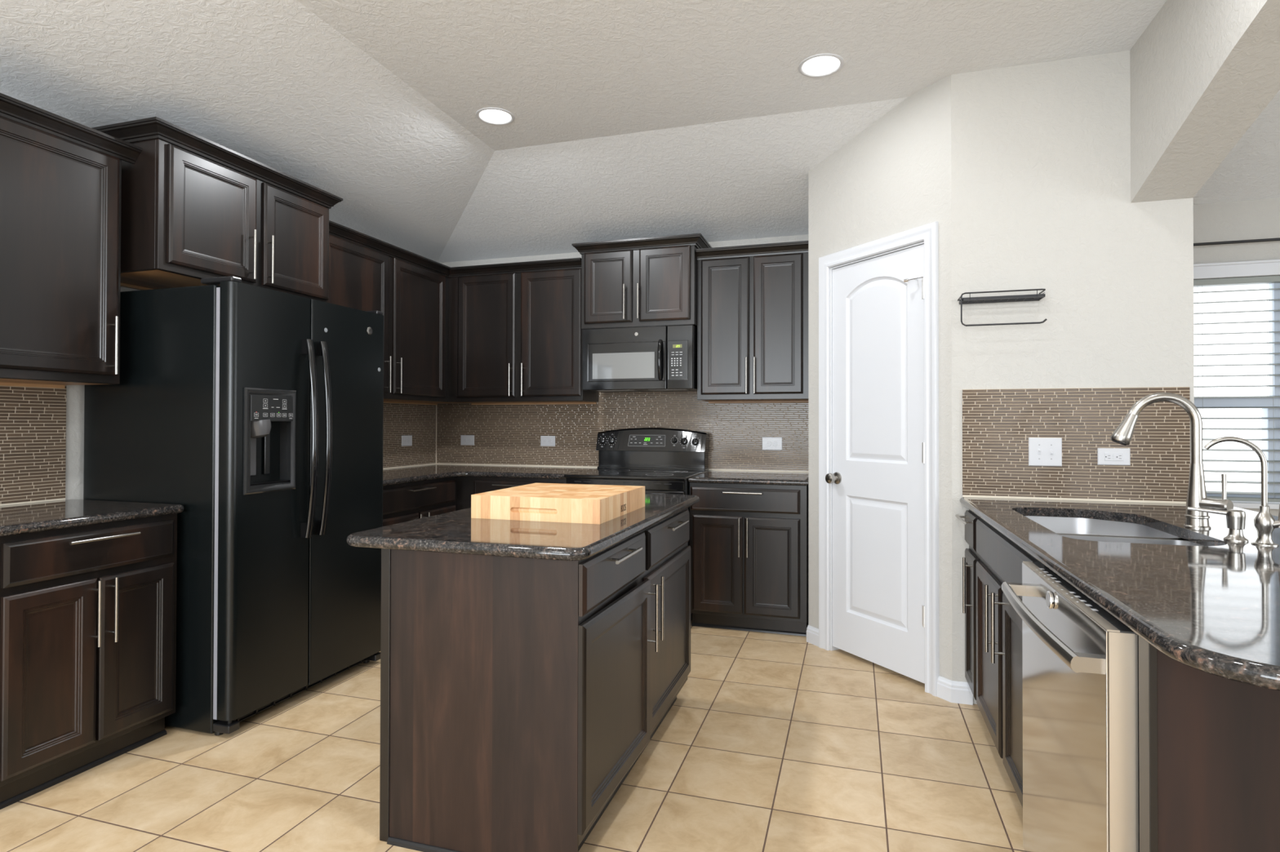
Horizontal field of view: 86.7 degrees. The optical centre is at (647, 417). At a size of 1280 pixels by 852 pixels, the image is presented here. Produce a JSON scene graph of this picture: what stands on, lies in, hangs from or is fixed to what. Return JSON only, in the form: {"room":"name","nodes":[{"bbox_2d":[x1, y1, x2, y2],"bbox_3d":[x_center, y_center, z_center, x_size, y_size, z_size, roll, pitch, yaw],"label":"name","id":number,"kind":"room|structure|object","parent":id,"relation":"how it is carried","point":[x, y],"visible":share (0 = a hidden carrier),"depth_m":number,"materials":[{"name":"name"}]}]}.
{"room":"kitchen","nodes":[
{"label":"kitchen","id":0,"kind":"room"},
{"bbox_2d":[4,286,429,506],"bbox_3d":[-2.861,-0.016,1.684,0.115,2.530,7.980,0,-1,17],"label":"wall","id":1,"kind":"structure","parent":0,"point":[74,468],"depth_m":2.88,"materials":[{"name":"grey paint"}]},
{"bbox_2d":[0,497,65,506],"bbox_3d":[-2.590,0.337,2.360,0.008,0.007,1.008,0,-1,17],"label":"trim","id":2,"kind":"structure","parent":1,"relation":"attached to","point":[63,499],"depth_m":2.73,"materials":[{"name":"beige stone"}]},
{"bbox_2d":[0,385,66,504],"bbox_3d":[-2.589,0.097,2.362,0.008,0.472,1.008,0,-1,17],"label":"backsplash","id":3,"kind":"structure","parent":1,"relation":"attached to","point":[33,420],"depth_m":2.72,"materials":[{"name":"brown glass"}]},
{"bbox_2d":[0,93,142,388],"bbox_3d":[-2.397,-0.621,2.366,0.371,0.991,0.994,0,-1,17],"label":"upper cabinet","id":4,"kind":"object","parent":1,"relation":"attached to","point":[60,177],"visible":1,"depth_m":2.54,"materials":[{"name":"brown wood"}]},
{"bbox_2d":[91,116,342,302],"bbox_3d":[-2.047,-0.894,3.271,0.511,0.608,1.035,0,-1,17],"label":"upper cabinet","id":5,"kind":"object","parent":1,"relation":"attached to","point":[194,207],"visible":0.88,"depth_m":2.99,"materials":[{"name":"brown wood"}]},
{"bbox_2d":[328,220,463,404],"bbox_3d":[-1.727,-0.600,4.558,0.371,0.991,1.598,0,-1,17],"label":"upper cabinet","id":6,"kind":"object","parent":1,"relation":"attached to","point":[366,273],"visible":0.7,"depth_m":4.43,"materials":[{"name":"brown wood"}]},
{"bbox_2d":[0,619,1025,851],"bbox_3d":[0.716,1.286,0.580,7.600,0.080,7.980,0,-1,17],"label":"floor","id":7,"kind":"structure","parent":0,"point":[770,742],"depth_m":2.36,"materials":[{"name":"beige tile"}]},
{"bbox_2d":[0,513,177,809],"bbox_3d":[-2.215,0.816,2.474,0.654,0.882,0.614,0,-1,17],"label":"base cabinet","id":8,"kind":"object","parent":7,"relation":"on","point":[88,613],"visible":0.95,"depth_m":2.35,"materials":[{"name":"black wood"}]},
{"bbox_2d":[0,499,184,537],"bbox_3d":[-2.284,0.357,2.286,0.634,0.033,1.046,0,-1,17],"label":"countertop","id":9,"kind":"structure","parent":8,"relation":"on","point":[17,519],"depth_m":2.47,"materials":[{"name":"brown stone"}]},
{"bbox_2d":[83,275,383,736],"bbox_3d":[-1.845,0.355,3.191,0.888,1.818,0.912,0,-1,17],"label":"refrigerator","id":10,"kind":"object","parent":7,"relation":"on","point":[254,411],"visible":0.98,"depth_m":2.81,"materials":[{"name":"black metal"}]},
{"bbox_2d":[253,399,292,418],"bbox_3d":[-1.561,-0.036,2.836,0.001,0.082,0.198,0,-1,17],"label":"print","id":11,"kind":"object","parent":10,"relation":"attached to","point":[274,399],"depth_m":2.84},
{"bbox_2d":[382,476,457,526],"bbox_3d":[-1.603,0.835,4.478,0.654,0.882,1.653,0,-1,17],"label":"base cabinet","id":12,"kind":"object","parent":7,"relation":"on","point":[410,501],"visible":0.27,"depth_m":4.16,"materials":[{"name":"black wood"}]},
{"bbox_2d":[382,464,597,486],"bbox_3d":[-1.241,0.377,4.370,1.412,0.033,1.657,0,-1,17],"label":"countertop","id":13,"kind":"structure","parent":12,"relation":"on","point":[423,473],"depth_m":4.51,"materials":[{"name":"brown stone"}]},
{"bbox_2d":[457,476,566,510],"bbox_3d":[-0.814,0.839,4.741,0.816,0.882,0.688,0,-1,17],"label":"base cabinet","id":14,"kind":"object","parent":7,"relation":"on","point":[467,486],"visible":0.14,"depth_m":4.51,"materials":[{"name":"black wood"}]},
{"bbox_2d":[379,507,690,851],"bbox_3d":[-0.272,0.820,2.517,0.705,0.882,1.280,0,-1,17],"label":"kitchen island","id":15,"kind":"object","parent":7,"relation":"on","point":[519,696],"visible":0.84,"depth_m":1.94,"materials":[{"name":"black wood"}]},
{"bbox_2d":[346,493,699,560],"bbox_3d":[-0.322,0.363,2.517,0.763,0.033,1.408,0,-1,17],"label":"island countertop","id":16,"kind":"structure","parent":15,"relation":"on","point":[455,531],"depth_m":1.99,"materials":[{"name":"brown stone"}]},
{"bbox_2d":[471,483,644,524],"bbox_3d":[-0.305,0.306,2.483,0.471,0.080,0.492,0,-1,17],"label":"cutting board","id":17,"kind":"object","parent":16,"relation":"on","point":[584,504],"visible":1,"depth_m":2.29,"materials":[{"name":"brown wood"}]},
{"bbox_2d":[564,427,709,621],"bbox_3d":[-0.056,0.674,4.463,0.790,1.210,0.753,0,-1,17],"label":"range","id":18,"kind":"object","parent":7,"relation":"on","point":[661,460],"visible":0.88,"depth_m":4.65,"materials":[{"name":"black metal"}]},
{"bbox_2d":[564,468,707,480],"bbox_3d":[-0.053,0.372,4.473,0.790,0.021,0.658,0,-1,17],"label":"cooktop","id":19,"kind":"object","parent":18,"relation":"in","point":[598,474],"depth_m":4.27,"materials":[{"name":"black glass"}]},
{"bbox_2d":[627,435,662,446],"bbox_3d":[-0.004,0.161,4.707,0.269,0.077,0.019,0,-1,17],"label":"control panel","id":20,"kind":"object","parent":18,"relation":"attached to","point":[633,441],"depth_m":4.71,"materials":[{"name":"black plastic"}]},
{"bbox_2d":[689,482,808,636],"bbox_3d":[0.672,0.838,4.287,0.696,0.882,0.688,0,-1,17],"label":"base cabinet","id":21,"kind":"object","parent":7,"relation":"on","point":[748,543],"visible":0.91,"depth_m":3.99,"materials":[{"name":"black wood"}]},
{"bbox_2d":[688,470,808,485],"bbox_3d":[0.681,0.380,4.302,0.704,0.033,0.664,0,-1,17],"label":"countertop","id":22,"kind":"structure","parent":21,"relation":"on","point":[783,478],"depth_m":4.07,"materials":[{"name":"brown stone"}]},
{"bbox_2d":[955,509,980,700],"bbox_3d":[1.638,0.827,2.800,0.638,0.882,0.272,0,-1,17],"label":"base cabinet","id":23,"kind":"object","parent":7,"relation":"on","point":[969,562],"visible":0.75,"depth_m":2.86,"materials":[{"name":"black wood"}]},
{"bbox_2d":[1001,561,1139,851],"bbox_3d":[1.172,0.819,1.440,0.664,0.872,0.637,0,-1,17],"label":"dishwasher","id":24,"kind":"object","parent":7,"relation":"on","point":[1080,663],"visible":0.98,"depth_m":1.38,"materials":[{"name":"silver metal"}]},
{"bbox_2d":[1045,591,1053,608],"bbox_3d":[0.920,0.417,1.550,0.008,0.040,0.040,0,-1,17],"label":"magnet","id":25,"kind":"object","parent":24,"relation":"attached to","point":[1049,596],"visible":1,"depth_m":1.54,"materials":[{"name":"silver metal"}]},
{"bbox_2d":[1036,568,1098,611],"bbox_3d":[0.940,0.384,1.536,0.021,0.001,0.412,0,-1,17],"label":"print","id":26,"kind":"object","parent":24,"relation":"on","point":[1087,605],"depth_m":1.48},
{"bbox_2d":[976,517,1188,808],"bbox_3d":[1.456,0.821,2.204,0.638,0.882,0.971,0,-1,17],"label":"base cabinet","id":27,"kind":"object","parent":7,"relation":"on","point":[999,676],"visible":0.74,"depth_m":2.26,"materials":[{"name":"black wood"}]},
{"bbox_2d":[960,497,1279,691],"bbox_3d":[1.550,0.360,1.823,1.000,0.033,2.209,0,-1,17],"label":"countertop","id":28,"kind":"structure","parent":27,"relation":"on","point":[1213,607],"depth_m":1.45,"materials":[{"name":"brown stone"}]},
{"bbox_2d":[1024,515,1202,546],"bbox_3d":[1.494,0.472,2.221,0.444,0.182,0.834,0,-1,17],"label":"sink","id":29,"kind":"object","parent":28,"relation":"in","point":[1084,529],"visible":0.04,"depth_m":2.48,"materials":[{"name":"silver metal"}]},
{"bbox_2d":[1110,392,1233,528],"bbox_3d":[1.665,0.133,2.165,0.310,0.428,0.101,0,-1,32],"label":"kitchen faucet","id":30,"kind":"object","parent":28,"relation":"on","point":[1197,497],"visible":0.95,"depth_m":2.13,"materials":[{"name":"silver metal"}]},
{"bbox_2d":[1187,506,1248,542],"bbox_3d":[1.614,0.302,1.915,0.131,0.087,0.054,0,-1,26],"label":"soap dispenser","id":31,"kind":"object","parent":28,"relation":"on","point":[1235,518],"visible":1,"depth_m":1.89,"materials":[{"name":"silver metal"}]},
{"bbox_2d":[1204,436,1279,546],"bbox_3d":[1.629,0.198,1.848,0.173,0.292,0.056,0,-1,17],"label":"tap","id":32,"kind":"object","parent":28,"relation":"on","point":[1264,523],"visible":1,"depth_m":1.83,"materials":[{"name":"silver metal"}]},
{"bbox_2d":[1138,635,1279,851],"bbox_3d":[1.144,0.811,1.080,0.600,0.882,0.045,0,-1,17],"label":"end panel","id":33,"kind":"object","parent":7,"relation":"on","point":[1209,744],"visible":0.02,"depth_m":1.13,"materials":[{"name":"brown wood"}]},
{"bbox_2d":[0,0,1279,262],"bbox_3d":[0.718,-1.440,0.611,7.382,0.354,7.762,0,-1,17],"label":"ceiling","id":34,"kind":"structure","parent":0,"point":[633,118],"depth_m":3.05,"materials":[{"name":"white paint"}]},
{"bbox_2d":[475,106,515,124],"bbox_3d":[-0.779,-1.543,3.476,0.196,0.006,0.196,0,-1,17],"label":"recessed light","id":35,"kind":"object","parent":34,"relation":"in","point":[494,116],"visible":1,"depth_m":3.47,"materials":[{"name":"white paint"}]},
{"bbox_2d":[798,53,844,77],"bbox_3d":[0.763,-1.545,2.977,0.196,0.006,0.196,0,-1,17],"label":"recessed light","id":36,"kind":"object","parent":34,"relation":"in","point":[824,64],"visible":1,"depth_m":2.97,"materials":[{"name":"white paint"}]},
{"bbox_2d":[440,197,1279,516],"bbox_3d":[1.867,0.017,4.352,7.370,2.530,0.115,0,-1,17],"label":"wall","id":37,"kind":"structure","parent":0,"point":[1258,219],"depth_m":3.86,"materials":[{"name":"grey paint"}]},
{"bbox_2d":[448,257,598,404],"bbox_3d":[-0.917,-0.595,4.952,1.065,0.991,0.371,0,-1,17],"label":"upper cabinet","id":38,"kind":"object","parent":37,"relation":"attached to","point":[515,332],"visible":0.93,"depth_m":4.81,"materials":[{"name":"brown wood"}]},
{"bbox_2d":[382,391,808,471],"bbox_3d":[-0.521,0.077,4.153,2.917,0.553,1.660,0,-1,17],"label":"backsplash","id":39,"kind":"structure","parent":37,"relation":"attached to","point":[504,434],"depth_m":4.96,"materials":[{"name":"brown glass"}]},
{"bbox_2d":[401,435,412,446],"bbox_3d":[-1.773,0.172,5.007,0.008,0.078,0.119,0,-1,17],"label":"power outlet","id":40,"kind":"object","parent":39,"relation":"attached to","point":[406,441],"visible":1,"depth_m":5.00,"materials":[{"name":"grey plastic"}]},
{"bbox_2d":[460,435,474,445],"bbox_3d":[-1.400,0.177,5.276,0.119,0.078,0.008,0,-1,17],"label":"power outlet","id":41,"kind":"object","parent":39,"relation":"attached to","point":[466,440],"visible":1,"depth_m":5.27,"materials":[{"name":"grey plastic"}]},
{"bbox_2d":[540,435,555,446],"bbox_3d":[-0.745,0.177,5.076,0.119,0.078,0.008,0,-1,17],"label":"power outlet","id":42,"kind":"object","parent":39,"relation":"attached to","point":[545,441],"visible":1,"depth_m":5.07,"materials":[{"name":"grey plastic"}]},
{"bbox_2d":[762,437,782,450],"bbox_3d":[0.845,0.178,4.590,0.135,0.086,0.008,0,-1,17],"label":"power outlet","id":43,"kind":"object","parent":39,"relation":"attached to","point":[768,443],"visible":1,"depth_m":4.59,"materials":[{"name":"grey plastic"}]},
{"bbox_2d":[382,404,808,472],"bbox_3d":[-0.519,0.120,4.147,2.909,0.479,1.652,0,-1,17],"label":"trim","id":44,"kind":"structure","parent":37,"relation":"attached to","point":[436,463],"depth_m":5.06,"materials":[{"name":"beige stone"}]},
{"bbox_2d":[582,324,697,392],"bbox_3d":[-0.023,-0.389,4.630,0.767,0.414,0.445,0,-1,17],"label":"microwave","id":45,"kind":"object","parent":37,"relation":"attached to","point":[660,358],"visible":0.98,"depth_m":4.46,"materials":[{"name":"black"}]},
{"bbox_2d":[671,351,682,375],"bbox_3d":[0.191,-0.347,4.381,0.073,0.153,0.001,0,-1,17],"label":"print","id":46,"kind":"object","parent":45,"relation":"attached to","point":[672,352],"depth_m":4.38},
{"bbox_2d":[571,233,711,328],"bbox_3d":[-0.024,-0.879,4.645,0.887,0.586,0.441,0,-1,17],"label":"upper cabinet","id":47,"kind":"object","parent":37,"relation":"attached to","point":[643,282],"visible":0.91,"depth_m":4.46,"materials":[{"name":"brown wood"}]},
{"bbox_2d":[695,240,808,403],"bbox_3d":[0.713,-0.596,4.454,0.729,0.991,0.371,0,-1,17],"label":"upper cabinet","id":48,"kind":"object","parent":37,"relation":"attached to","point":[753,300],"visible":0.88,"depth_m":4.32,"materials":[{"name":"brown wood"}]},
{"bbox_2d":[1193,259,1279,509],"bbox_3d":[3.179,-0.185,3.872,1.180,1.390,0.040,0,-1,17],"label":"trim","id":49,"kind":"structure","parent":37,"relation":"attached to","point":[1267,267],"depth_m":3.82,"materials":[{"name":"white paint"}]},
{"bbox_2d":[1193,237,1279,245],"bbox_3d":[3.236,-0.982,3.837,1.430,0.040,0.088,0,-1,17],"label":"curtain rod","id":50,"kind":"object","parent":37,"relation":"attached to","point":[1277,238],"visible":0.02,"depth_m":3.79,"materials":[{"name":"black"}]},
{"bbox_2d":[1194,283,1279,503],"bbox_3d":[3.202,-0.156,3.946,0.980,1.276,0.115,0,-1,17],"label":"window","id":51,"kind":"structure","parent":37,"relation":"in","point":[1273,294],"depth_m":3.83,"materials":[{"name":"white plastic"}]},
{"bbox_2d":[1193,275,1279,502],"bbox_3d":[3.188,-0.160,3.901,0.940,1.265,0.080,0,-1,17],"label":"window blind","id":52,"kind":"object","parent":51,"relation":"attached to","point":[1264,279],"visible":0.32,"depth_m":3.84,"materials":[{"name":"grey plastic"}]},
{"bbox_2d":[808,75,952,680],"bbox_3d":[1.194,-0.139,3.484,0.115,2.824,0.945,0,-1,-28],"label":"wall","id":53,"kind":"structure","parent":0,"point":[894,176],"depth_m":3.36,"materials":[{"name":"grey paint"}]},
{"bbox_2d":[806,625,818,647],"bbox_3d":[0.936,1.229,3.813,0.016,0.092,0.103,0,-1,-28],"label":"baseboard","id":54,"kind":"structure","parent":53,"relation":"attached to","point":[812,633],"depth_m":3.81,"materials":[{"name":"white paint"}]},
{"bbox_2d":[825,244,924,684],"bbox_3d":[1.144,0.217,3.428,0.105,2.059,0.618,0,-1,-28],"label":"door","id":55,"kind":"structure","parent":53,"relation":"in","point":[877,478],"depth_m":3.41,"materials":[{"name":"white paint"}]},
{"bbox_2d":[818,221,939,697],"bbox_3d":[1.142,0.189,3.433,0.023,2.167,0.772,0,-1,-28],"label":"trim","id":56,"kind":"structure","parent":53,"relation":"attached to","point":[928,233],"depth_m":3.15,"materials":[{"name":"white paint"}]},
{"bbox_2d":[951,49,1194,704],"bbox_3d":[1.818,-0.142,2.962,0.912,2.824,0.115,0,-1,17],"label":"wall","id":57,"kind":"structure","parent":0,"point":[1041,151],"depth_m":2.92,"materials":[{"name":"grey paint"}]},
{"bbox_2d":[937,675,973,705],"bbox_3d":[1.368,1.223,3.033,0.162,0.092,0.048,0,-1,39],"label":"baseboard","id":58,"kind":"structure","parent":57,"relation":"attached to","point":[952,691],"depth_m":3.01,"materials":[{"name":"white paint"}]},
{"bbox_2d":[957,288,1047,326],"bbox_3d":[1.530,-0.467,2.936,0.332,0.147,0.109,0,-1,17],"label":"wall rack","id":59,"kind":"object","parent":57,"relation":"attached to","point":[1036,297],"visible":1,"depth_m":2.91,"materials":[{"name":"black metal"}]},
{"bbox_2d":[1028,437,1062,466],"bbox_3d":[1.712,0.148,2.915,0.127,0.122,0.016,0,-1,17],"label":"light switch","id":60,"kind":"object","parent":57,"relation":"attached to","point":[1042,451],"visible":1,"depth_m":2.92,"materials":[{"name":"grey plastic"}]},
{"bbox_2d":[962,495,1186,503],"bbox_3d":[1.810,0.349,2.890,0.851,0.009,0.003,0,-1,17],"label":"trim","id":61,"kind":"structure","parent":57,"relation":"attached to","point":[975,496],"depth_m":2.88,"materials":[{"name":"beige stone"}]},
{"bbox_2d":[962,386,1190,502],"bbox_3d":[1.812,0.111,2.897,0.851,0.472,0.008,0,-1,17],"label":"backsplash","id":62,"kind":"structure","parent":57,"relation":"attached to","point":[997,424],"depth_m":2.89,"materials":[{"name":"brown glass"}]},
{"bbox_2d":[1097,448,1130,465],"bbox_3d":[1.958,0.165,2.844,0.118,0.071,0.008,0,-1,17],"label":"power outlet","id":63,"kind":"object","parent":57,"relation":"attached to","point":[1105,456],"visible":1,"depth_m":2.84,"materials":[{"name":"grey plastic"}]},
{"bbox_2d":[1104,453,1123,461],"bbox_3d":[1.957,0.165,2.842,0.068,0.033,0.003,0,-1,17],"label":"receptacle","id":64,"kind":"object","parent":63,"relation":"attached to","point":[1108,456],"depth_m":2.84,"materials":[{"name":"grey plastic"}]},
{"bbox_2d":[1129,0,1279,202],"bbox_3d":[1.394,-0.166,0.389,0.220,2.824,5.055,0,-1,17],"label":"wall header","id":65,"kind":"structure","parent":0,"point":[1202,72],"depth_m":2.40,"materials":[{"name":"grey paint"}]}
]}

